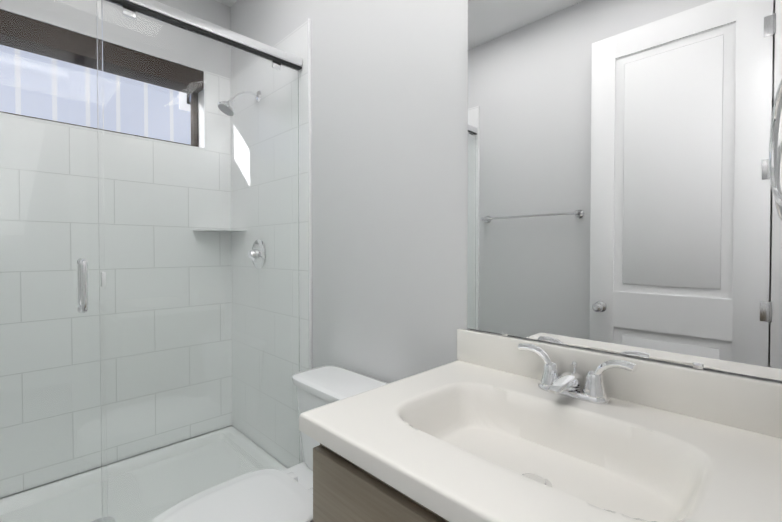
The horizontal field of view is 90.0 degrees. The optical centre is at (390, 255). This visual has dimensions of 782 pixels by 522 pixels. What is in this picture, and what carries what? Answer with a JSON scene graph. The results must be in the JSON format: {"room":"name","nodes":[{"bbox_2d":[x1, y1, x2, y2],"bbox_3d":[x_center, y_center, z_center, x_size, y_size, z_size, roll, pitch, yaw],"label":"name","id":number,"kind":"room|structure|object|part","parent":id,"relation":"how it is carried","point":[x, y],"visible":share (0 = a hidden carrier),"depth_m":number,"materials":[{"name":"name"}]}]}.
{"room":"bathroom","nodes":[
{"label":"bathroom","id":0,"kind":"room"},
{"bbox_2d":[155,0,226,28],"bbox_3d":[-1.606,-0.190,2.015,1.470,2.740,0.170,-1,1,-45],"label":"wall","id":1,"kind":"structure","parent":0,"point":[215,12],"depth_m":2.36,"materials":[{"name":"white paint"}]},
{"bbox_2d":[215,0,236,6],"bbox_3d":[-0.466,-1.585,0.356,2.440,0.100,4.100,-1,1,-45],"label":"ceiling","id":2,"kind":"structure","parent":0,"point":[229,3],"depth_m":2.42,"materials":[{"name":"white paint"}]},
{"bbox_2d":[227,0,781,383],"bbox_3d":[0.357,-0.178,1.195,0.120,2.740,4.100,-1,1,-45],"label":"wall","id":3,"kind":"structure","parent":0,"point":[389,140],"depth_m":1.49,"materials":[{"name":"white paint"}]},
{"bbox_2d":[273,20,308,462],"bbox_3d":[-0.690,0.035,2.159,0.011,2.285,0.870,-1,1,-45],"label":"shower wall tile","id":4,"kind":"structure","parent":3,"relation":"attached to","point":[295,42],"depth_m":1.86,"materials":[{"name":"white tile"}]},
{"bbox_2d":[109,0,301,70],"bbox_3d":[-0.966,-0.912,1.353,1.492,0.040,0.044,-1,1,-45],"label":"rail","id":5,"kind":"object","parent":4,"relation":"attached to","point":[172,12],"visible":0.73,"depth_m":1.58,"materials":[{"name":"silver metal"}]},
{"bbox_2d":[0,0,299,521],"bbox_3d":[-0.960,0.095,1.361,1.484,1.957,0.119,-1,1,-45],"label":"shower door","id":6,"kind":"structure","parent":5,"relation":"hanging from","point":[149,165],"depth_m":1.42,"materials":[{"name":"clear glass"}]},
{"bbox_3d":[-1.233,0.099,1.090,0.714,1.957,0.008,-1,1,-45],"label":"glass","id":7,"kind":"part","parent":6,"relation":"part of","materials":[{"name":"clear glass"}]},
{"bbox_3d":[-1.024,0.099,1.298,0.026,0.182,0.119,-1,1,-45],"label":"handle","id":8,"kind":"part","parent":6,"relation":"part of","materials":[{"name":"silver metal"}]},
{"bbox_2d":[101,272,105,286],"bbox_3d":[-0.984,0.080,1.338,0.014,0.050,0.022,-1,1,-45],"label":"bumper cover","id":9,"kind":"object","parent":6,"relation":"attached to","point":[103,279],"visible":1,"depth_m":1.33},
{"bbox_2d":[122,5,135,17],"bbox_3d":[-0.936,-0.872,1.396,0.040,0.036,0.016,-1,1,-45],"label":"roller","id":10,"kind":"object","parent":6,"relation":"attached to","point":[128,11],"depth_m":1.39,"materials":[{"name":"silver metal"}]},
{"bbox_3d":[-0.724,0.091,1.621,0.784,1.957,0.008,-1,1,-45],"label":"glass","id":11,"kind":"part","parent":6,"relation":"part of","materials":[{"name":"clear glass"}]},
{"bbox_2d":[273,60,280,69],"bbox_3d":[-0.529,-0.878,1.801,0.040,0.036,0.016,-1,1,-45],"label":"roller","id":12,"kind":"object","parent":6,"relation":"attached to","point":[277,65],"depth_m":1.79,"materials":[{"name":"silver metal"}]},
{"bbox_2d":[308,18,311,368],"bbox_3d":[-0.382,0.038,1.846,0.016,2.289,0.008,-1,1,-45],"label":"shower wall tile edge","id":13,"kind":"object","parent":4,"relation":"attached to","point":[309,211],"visible":0.65,"depth_m":1.84,"materials":[{"name":"white tile"}]},
{"bbox_2d":[467,0,781,380],"bbox_3d":[0.487,-0.328,0.968,0.009,1.122,0.703,-1,1,-45],"label":"mirror","id":14,"kind":"object","parent":3,"relation":"attached to","point":[621,199],"visible":1,"depth_m":0.90,"materials":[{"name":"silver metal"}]},
{"bbox_2d":[769,79,781,205],"bbox_3d":[0.567,-0.174,0.543,0.187,0.207,0.066,-1,1,-45],"label":"towel ring","id":15,"kind":"object","parent":3,"relation":"attached to","point":[773,152],"visible":1,"depth_m":0.61,"materials":[{"name":"silver metal"}]},
{"bbox_3d":[-0.466,1.254,0.399,2.440,0.100,4.100,-1,1,-45],"label":"floor","id":16,"kind":"structure","parent":0,"visible":0},
{"bbox_2d":[151,365,387,521],"bbox_3d":[-0.379,0.832,1.266,0.799,0.719,0.460,-1,1,-45],"label":"toilet","id":17,"kind":"object","parent":16,"relation":"on","point":[269,495],"visible":0.54,"depth_m":1.29,"materials":[{"name":"white ceramic"}]},
{"bbox_3d":[-0.484,0.780,1.160,0.492,0.023,0.374,-1,1,-45],"label":"lid","id":18,"kind":"part","parent":17,"relation":"part of","materials":[{"name":"white plastic"}]},
{"bbox_3d":[-0.174,0.659,1.466,0.202,0.303,0.428,-1,1,-45],"label":"tank","id":19,"kind":"part","parent":17,"relation":"part of","materials":[{"name":"white ceramic"}]},
{"bbox_2d":[299,328,781,521],"bbox_3d":[0.284,0.716,0.775,0.590,0.966,0.771,-1,1,-45],"label":"bathroom vanity","id":20,"kind":"object","parent":16,"relation":"on","point":[487,427],"visible":1,"depth_m":0.77,"materials":[{"name":"laminate"}]},
{"bbox_2d":[518,343,637,404],"bbox_3d":[0.407,0.282,0.914,0.141,0.102,0.270,-1,1,-45],"label":"faucet","id":21,"kind":"object","parent":20,"relation":"on","point":[551,375],"depth_m":0.92,"materials":[{"name":"silver metal"}]}
]}

